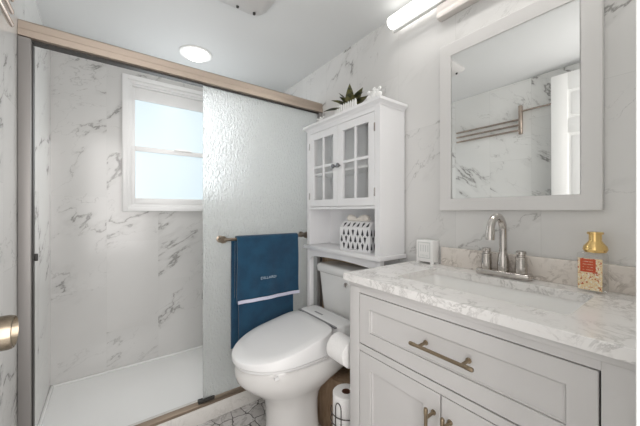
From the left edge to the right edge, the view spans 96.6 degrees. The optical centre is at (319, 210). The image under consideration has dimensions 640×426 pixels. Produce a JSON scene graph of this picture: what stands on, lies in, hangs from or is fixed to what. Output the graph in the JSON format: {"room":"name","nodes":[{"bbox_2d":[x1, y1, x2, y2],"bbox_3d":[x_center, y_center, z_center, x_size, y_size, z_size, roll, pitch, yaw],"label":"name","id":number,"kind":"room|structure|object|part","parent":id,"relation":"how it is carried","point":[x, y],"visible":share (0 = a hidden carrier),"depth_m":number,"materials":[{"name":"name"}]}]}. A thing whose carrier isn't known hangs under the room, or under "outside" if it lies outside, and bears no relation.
{"room":"bathroom","nodes":[
{"label":"bathroom","id":0,"kind":"room"},
{"bbox_2d":[0,0,50,425],"bbox_3d":[-1.025,0.057,0.815,0.100,2.164,2.470,0,0,-37],"label":"wall","id":1,"kind":"structure","parent":0,"point":[27,10],"depth_m":1.11,"materials":[{"name":"stone"}]},
{"bbox_2d":[0,0,13,26],"bbox_3d":[-0.693,-0.711,0.481,0.034,0.230,1.198,0,0,-37],"label":"towel rack","id":2,"kind":"object","parent":1,"relation":"attached to","point":[5,6],"visible":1,"depth_m":0.92,"materials":[{"name":"silver metal"}]},
{"bbox_3d":[-0.891,-0.672,0.756,0.018,0.016,0.520,0,0,-37],"label":"arm","id":3,"kind":"part","parent":2,"relation":"part of","materials":[{"name":"silver metal"}]},
{"bbox_2d":[51,50,202,385],"bbox_3d":[-1.088,0.057,2.243,1.699,2.164,0.100,0,0,-37],"label":"wall","id":4,"kind":"structure","parent":0,"point":[127,286],"depth_m":1.92,"materials":[{"name":"stone"}]},
{"bbox_2d":[122,73,202,210],"bbox_3d":[-1.064,-0.473,2.216,0.781,0.951,0.072,0,0,-37],"label":"window","id":5,"kind":"structure","parent":4,"relation":"in","point":[162,123],"depth_m":2.13,"materials":[{"name":"white plastic"}]},
{"bbox_3d":[-1.077,-0.660,2.234,0.671,0.454,0.028,0,0,-37],"label":"sash","id":6,"kind":"part","parent":5,"relation":"part of","materials":[{"name":"glass"}]},
{"bbox_3d":[-1.058,-0.259,2.208,0.671,0.417,0.033,0,0,-37],"label":"sash","id":7,"kind":"part","parent":5,"relation":"part of","materials":[{"name":"glass"}]},
{"bbox_3d":[-1.077,-0.633,2.234,0.631,0.345,0.004,0,0,-37],"label":"pane","id":8,"kind":"part","parent":5,"relation":"part of","materials":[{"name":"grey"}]},
{"bbox_3d":[-1.062,-0.262,2.213,0.631,0.346,0.004,0,0,-37],"label":"pane","id":9,"kind":"part","parent":5,"relation":"part of","materials":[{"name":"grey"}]},
{"bbox_2d":[35,0,412,92],"bbox_3d":[-0.338,-1.065,1.230,1.699,0.080,2.620,0,0,-37],"label":"ceiling","id":10,"kind":"structure","parent":0,"point":[276,49],"depth_m":1.59,"materials":[{"name":"white paint"}]},
{"bbox_2d":[179,45,211,61],"bbox_3d":[-0.809,-1.007,1.858,0.200,0.034,0.200,0,0,-37],"label":"recessed light","id":11,"kind":"object","parent":10,"relation":"in","point":[194,53],"visible":1,"depth_m":1.82,"materials":[{"name":"white plastic"}]},
{"bbox_2d":[218,0,274,15],"bbox_3d":[-0.349,-1.005,1.244,0.370,0.040,0.365,0,0,-37],"label":"exhaust fan","id":12,"kind":"object","parent":10,"relation":"attached to","point":[253,7],"visible":1,"depth_m":1.37,"materials":[{"name":"grey paint"}]},
{"bbox_2d":[198,399,320,425],"bbox_3d":[-0.338,1.179,1.230,1.699,0.080,2.620,0,0,-37],"label":"floor","id":13,"kind":"structure","parent":0,"point":[254,413],"depth_m":1.57,"materials":[{"name":"tile"}]},
{"bbox_2d":[38,345,202,425],"bbox_3d":[-0.847,1.100,1.918,1.499,0.078,0.710,0,0,-37],"label":"shower pan","id":14,"kind":"object","parent":13,"relation":"on","point":[126,395],"visible":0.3,"depth_m":1.70,"materials":[{"name":"white plastic"}]},
{"bbox_2d":[128,390,261,425],"bbox_3d":[-0.612,1.097,1.593,1.490,0.085,0.090,0,0,-37],"label":"trim","id":15,"kind":"structure","parent":13,"relation":"on","point":[197,417],"depth_m":1.55,"materials":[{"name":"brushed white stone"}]},
{"bbox_2d":[17,19,322,425],"bbox_3d":[-0.584,0.148,1.563,1.497,1.810,0.120,0,0,-37],"label":"sliding shower door","id":16,"kind":"structure","parent":15,"relation":"on","point":[255,139],"depth_m":1.60,"materials":[{"name":"beige"}]},
{"bbox_3d":[-0.601,-0.723,1.586,1.497,0.068,0.064,0,0,-37],"label":"header rail","id":17,"kind":"part","parent":16,"relation":"part of","materials":[{"name":"beige"}]},
{"bbox_3d":[-0.329,0.171,1.776,0.765,1.713,0.006,0,0,-37],"label":"glass panel","id":18,"kind":"part","parent":16,"relation":"part of","materials":[{"name":"white"}]},
{"bbox_2d":[231,233,299,348],"bbox_3d":[-0.314,0.452,1.691,0.420,0.628,0.072,0,0,-37],"label":"bath towel","id":19,"kind":"object","parent":16,"relation":"hanging from","point":[264,267],"visible":0.93,"depth_m":1.65,"materials":[{"name":"blue fabric"}]},
{"bbox_2d":[232,261,367,425],"bbox_3d":[-0.084,0.731,1.499,0.751,0.815,0.412,0,0,-37],"label":"toilet","id":20,"kind":"object","parent":13,"relation":"on","point":[284,361],"visible":0.81,"depth_m":1.35,"materials":[{"name":"white ceramic"}]},
{"bbox_3d":[-0.192,0.698,1.419,0.470,0.017,0.382,0,0,-37],"label":"bidet seat","id":21,"kind":"part","parent":20,"relation":"part of","materials":[{"name":"white plastic"}]},
{"bbox_3d":[-0.205,0.631,1.410,0.451,0.108,0.388,0,0,-37],"label":"lid","id":22,"kind":"part","parent":20,"relation":"part of","materials":[{"name":"white plastic"}]},
{"bbox_3d":[-0.086,0.923,1.498,0.727,0.429,0.384,0,0,-37],"label":"bowl","id":23,"kind":"part","parent":20,"relation":"part of","materials":[{"name":"white ceramic"}]},
{"bbox_3d":[0.157,0.539,1.678,0.145,0.337,0.380,0,0,-37],"label":"tank","id":24,"kind":"part","parent":20,"relation":"part of","materials":[{"name":"white ceramic"}]},
{"bbox_3d":[0.153,0.347,1.675,0.160,0.048,0.412,0,0,-37],"label":"tank lid","id":25,"kind":"part","parent":20,"relation":"part of","materials":[{"name":"white ceramic"}]},
{"bbox_2d":[330,403,349,425],"bbox_3d":[0.116,0.972,1.251,0.140,0.326,0.137,0,0,-37],"label":"stand","id":26,"kind":"object","parent":13,"relation":"on","point":[341,419],"visible":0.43,"depth_m":1.21,"materials":[{"name":"brown metal"}]},
{"bbox_3d":[0.115,1.069,1.253,0.118,0.110,0.118,0,0,-37],"label":"toilet paper roll","id":27,"kind":"object","parent":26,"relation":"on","visible":0},
{"bbox_2d":[333,418,349,425],"bbox_3d":[0.115,0.958,1.252,0.118,0.110,0.118,0,0,-37],"label":"toilet paper roll","id":28,"kind":"object","parent":27,"relation":"on","point":[337,423],"visible":0.11,"depth_m":1.21,"materials":[{"name":"white paper"}]},
{"bbox_2d":[333,383,349,425],"bbox_3d":[0.115,0.847,1.252,0.118,0.110,0.118,0,0,-37],"label":"toilet paper roll","id":29,"kind":"object","parent":28,"relation":"on","point":[341,392],"visible":0.7,"depth_m":1.21,"materials":[{"name":"white paper"}]},
{"bbox_2d":[303,95,407,305],"bbox_3d":[0.163,0.303,1.624,0.208,1.670,0.649,0,0,-37],"label":"tall cabinet","id":30,"kind":"object","parent":13,"relation":"on","point":[356,154],"visible":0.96,"depth_m":1.54,"materials":[{"name":"white paint"}]},
{"bbox_3d":[-0.061,0.687,1.819,0.030,0.902,0.030,0,0,-37],"label":"leg","id":31,"kind":"part","parent":30,"relation":"part of","materials":[{"name":"white paint"}]},
{"bbox_3d":[0.005,-0.144,1.874,0.164,0.714,0.020,0,0,-37],"label":"panel","id":32,"kind":"part","parent":30,"relation":"part of","materials":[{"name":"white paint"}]},
{"bbox_3d":[0.023,-0.252,1.692,0.016,0.449,0.270,0,0,-37],"label":"glazed door","id":33,"kind":"part","parent":30,"relation":"part of","materials":[{"name":"white paint"}]},
{"bbox_2d":[316,164,367,177],"bbox_3d":[0.178,-0.227,1.635,0.152,0.012,0.569,0,0,-37],"label":"shelf","id":34,"kind":"object","parent":30,"relation":"attached to","point":[362,170],"depth_m":1.66,"materials":[{"name":"white paint"}]},
{"bbox_2d":[310,206,374,208],"bbox_3d":[0.173,-0.018,1.632,0.181,0.013,0.569,0,0,-37],"label":"shelf","id":35,"kind":"object","parent":30,"relation":"attached to","point":[311,207],"depth_m":1.56,"materials":[{"name":"white paint"}]},
{"bbox_3d":[0.106,-0.144,1.582,0.018,0.714,0.609,0,0,-37],"label":"frame","id":36,"kind":"part","parent":30,"relation":"part of","materials":[{"name":"white paint"}]},
{"bbox_2d":[324,84,366,113],"bbox_3d":[0.150,-0.622,1.580,0.128,0.179,0.284,0,0,-37],"label":"potted succulent","id":37,"kind":"object","parent":30,"relation":"on","point":[351,99],"visible":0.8,"depth_m":1.54,"materials":[{"name":"green plant"}]},
{"bbox_3d":[0.242,-0.144,1.683,0.007,0.714,0.569,0,0,-37],"label":"panel","id":38,"kind":"part","parent":30,"relation":"part of","materials":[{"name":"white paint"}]},
{"bbox_2d":[303,243,405,261],"bbox_3d":[0.164,0.225,1.625,0.204,0.022,0.637,0,0,-37],"label":"shelf","id":39,"kind":"object","parent":30,"relation":"attached to","point":[332,249],"depth_m":1.47,"materials":[{"name":"white paint"}]},
{"bbox_3d":[0.165,-0.516,1.625,0.203,0.031,0.649,0,0,-37],"label":"crown","id":40,"kind":"part","parent":30,"relation":"part of","materials":[{"name":"white paint"}]},
{"bbox_3d":[0.185,-0.252,1.472,0.016,0.449,0.270,0,0,-37],"label":"glazed door","id":41,"kind":"part","parent":30,"relation":"part of","materials":[{"name":"white paint"}]},
{"bbox_2d":[340,214,374,252],"bbox_3d":[0.221,0.116,1.550,0.197,0.195,0.111,0,0,44],"label":"tissue box","id":42,"kind":"object","parent":30,"relation":"on","point":[356,234],"visible":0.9,"depth_m":1.50,"materials":[{"name":"white"}]},
{"bbox_2d":[366,86,381,100],"bbox_3d":[0.263,-0.568,1.392,0.028,0.071,0.105,0,0,-37],"label":"ornament","id":43,"kind":"object","parent":30,"relation":"on","point":[375,92],"visible":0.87,"depth_m":1.38,"materials":[{"name":"white ceramic"}]},
{"bbox_3d":[0.283,0.687,1.353,0.030,0.902,0.030,0,0,-37],"label":"leg","id":44,"kind":"part","parent":30,"relation":"part of","materials":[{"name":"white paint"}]},
{"bbox_3d":[0.355,-0.144,1.400,0.164,0.714,0.020,0,0,-37],"label":"panel","id":45,"kind":"part","parent":30,"relation":"part of","materials":[{"name":"white paint"}]},
{"bbox_2d":[349,281,635,425],"bbox_3d":[0.507,0.703,0.918,0.507,0.873,0.752,0,0,-37],"label":"vanity cabinet","id":46,"kind":"object","parent":13,"relation":"on","point":[413,363],"visible":0.93,"depth_m":0.74,"materials":[{"name":"grey paint"}]},
{"bbox_3d":[0.249,0.777,0.932,0.019,0.523,0.318,0,0,-37],"label":"door","id":47,"kind":"part","parent":46,"relation":"part of","materials":[{"name":"grey paint"}]},
{"bbox_3d":[0.306,0.633,0.800,0.045,0.172,0.015,0,0,-37],"label":"door pull","id":48,"kind":"part","parent":46,"relation":"part of","materials":[{"name":"brown metal"}]},
{"bbox_3d":[0.329,0.385,0.771,0.045,0.015,0.182,0,0,-37],"label":"drawer pull","id":49,"kind":"part","parent":46,"relation":"part of","materials":[{"name":"brown metal"}]},
{"bbox_3d":[0.336,0.633,0.761,0.045,0.172,0.015,0,0,-37],"label":"door pull","id":50,"kind":"part","parent":46,"relation":"part of","materials":[{"name":"brown metal"}]},
{"bbox_3d":[0.440,0.777,0.673,0.019,0.523,0.318,0,0,-37],"label":"door","id":51,"kind":"part","parent":46,"relation":"part of","materials":[{"name":"grey paint"}]},
{"bbox_2d":[343,260,635,364],"bbox_3d":[0.521,0.252,0.925,0.480,0.026,0.803,0,0,-37],"label":"countertop","id":52,"kind":"structure","parent":46,"relation":"on","point":[605,325],"depth_m":0.73,"materials":[{"name":"stone"}]},
{"bbox_2d":[417,239,438,264],"bbox_3d":[0.494,0.186,1.309,0.055,0.106,0.084,0,0,-37],"label":"box","id":53,"kind":"object","parent":52,"relation":"on","point":[427,250],"visible":1,"depth_m":1.28,"materials":[{"name":"white plastic"}]},
{"bbox_2d":[412,274,584,313],"bbox_3d":[0.528,0.333,0.926,0.298,0.136,0.528,0,0,-37],"label":"sink basin","id":54,"kind":"object","parent":52,"relation":"in","point":[544,302],"visible":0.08,"depth_m":0.98,"materials":[{"name":"white ceramic"}]},
{"bbox_2d":[476,213,533,281],"bbox_3d":[0.629,0.123,1.011,0.144,0.232,0.176,0,0,-37],"label":"faucet","id":55,"kind":"object","parent":52,"relation":"on","point":[521,273],"visible":1,"depth_m":1.02,"materials":[{"name":"silver metal"}]},
{"bbox_3d":[0.630,0.178,1.082,0.047,0.078,0.037,0,0,-37],"label":"handle","id":56,"kind":"part","parent":55,"relation":"part of","materials":[{"name":"silver metal"}]},
{"bbox_3d":[0.627,0.112,1.009,0.139,0.210,0.037,0,0,-37],"label":"spout","id":57,"kind":"part","parent":55,"relation":"part of","materials":[{"name":"silver metal"}]},
{"bbox_3d":[0.668,0.228,1.039,0.048,0.022,0.176,0,0,-37],"label":"plate","id":58,"kind":"part","parent":55,"relation":"part of","materials":[{"name":"silver metal"}]},
{"bbox_3d":[0.698,0.178,0.990,0.047,0.078,0.037,0,0,-37],"label":"handle","id":59,"kind":"part","parent":55,"relation":"part of","materials":[{"name":"silver metal"}]},
{"bbox_2d":[578,231,608,291],"bbox_3d":[0.807,0.149,0.843,0.056,0.177,0.067,0,0,-37],"label":"soap bottle","id":60,"kind":"object","parent":52,"relation":"on","point":[589,270],"visible":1,"depth_m":0.83,"materials":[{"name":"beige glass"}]},
{"bbox_2d":[334,98,356,113],"bbox_3d":[0.166,-0.563,1.585,0.078,0.062,0.180,0,0,-37],"label":"planter","id":61,"kind":"object","parent":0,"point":[347,103],"depth_m":1.55,"materials":[{"name":"white ceramic"}]},
{"bbox_2d":[283,0,635,266],"bbox_3d":[0.260,0.057,1.766,0.100,2.164,2.470,0,0,-37],"label":"wall","id":62,"kind":"structure","parent":0,"point":[405,63],"depth_m":1.21,"materials":[{"name":"stone"}]},
{"bbox_2d":[318,257,385,425],"bbox_3d":[0.123,0.717,1.611,0.305,0.845,0.753,0,0,-37],"label":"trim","id":63,"kind":"structure","parent":62,"relation":"attached to","point":[325,395],"depth_m":1.48,"materials":[{"name":"brown wood"}]},
{"bbox_2d":[387,0,479,32],"bbox_3d":[0.642,-0.921,1.092,0.087,0.136,0.921,0,0,-37],"label":"wall light","id":64,"kind":"object","parent":62,"relation":"attached to","point":[415,9],"visible":1,"depth_m":1.29,"materials":[{"name":"white plastic"}]},
{"bbox_2d":[440,0,603,210],"bbox_3d":[0.699,-0.363,1.068,0.024,0.723,0.521,0,0,-37],"label":"wall mirror","id":65,"kind":"object","parent":62,"relation":"attached to","point":[522,93],"visible":1,"depth_m":1.01,"materials":[{"name":"white paint"}]},
{"bbox_2d":[441,246,635,295],"bbox_3d":[0.746,0.199,1.007,0.020,0.080,0.668,0,0,-37],"label":"backsplash","id":66,"kind":"structure","parent":62,"relation":"attached to","point":[621,279],"depth_m":0.95,"materials":[{"name":"stone"}]},
{"bbox_3d":[0.388,0.057,0.250,1.699,2.164,0.120,0,0,-37],"label":"wall","id":67,"kind":"structure","parent":0,"visible":0},
{"bbox_2d":[0,315,18,351],"bbox_3d":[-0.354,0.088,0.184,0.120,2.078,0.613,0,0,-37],"label":"door knob","id":68,"kind":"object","parent":67,"relation":"in","point":[9,324],"depth_m":0.42,"materials":[{"name":"metal"}]},
{"bbox_2d":[636,0,639,425],"bbox_3d":[0.351,0.079,0.305,0.067,2.120,0.012,0,0,-37],"label":"trim","id":69,"kind":"structure","parent":67,"relation":"attached to","point":[637,1],"depth_m":0.29,"materials":[{"name":"white"}]},
{"bbox_3d":[0.105,0.579,1.186,0.048,0.048,0.157,0,0,-37],"label":"toilet paper holder","id":70,"kind":"object","parent":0,"visible":0},
{"bbox_2d":[326,332,349,368],"bbox_3d":[0.101,0.579,1.191,0.109,0.109,0.105,0,0,-37],"label":"toilet paper roll","id":71,"kind":"object","parent":70,"relation":"on","point":[338,344],"visible":0.6,"depth_m":1.16,"materials":[{"name":"white paper"}]}
]}

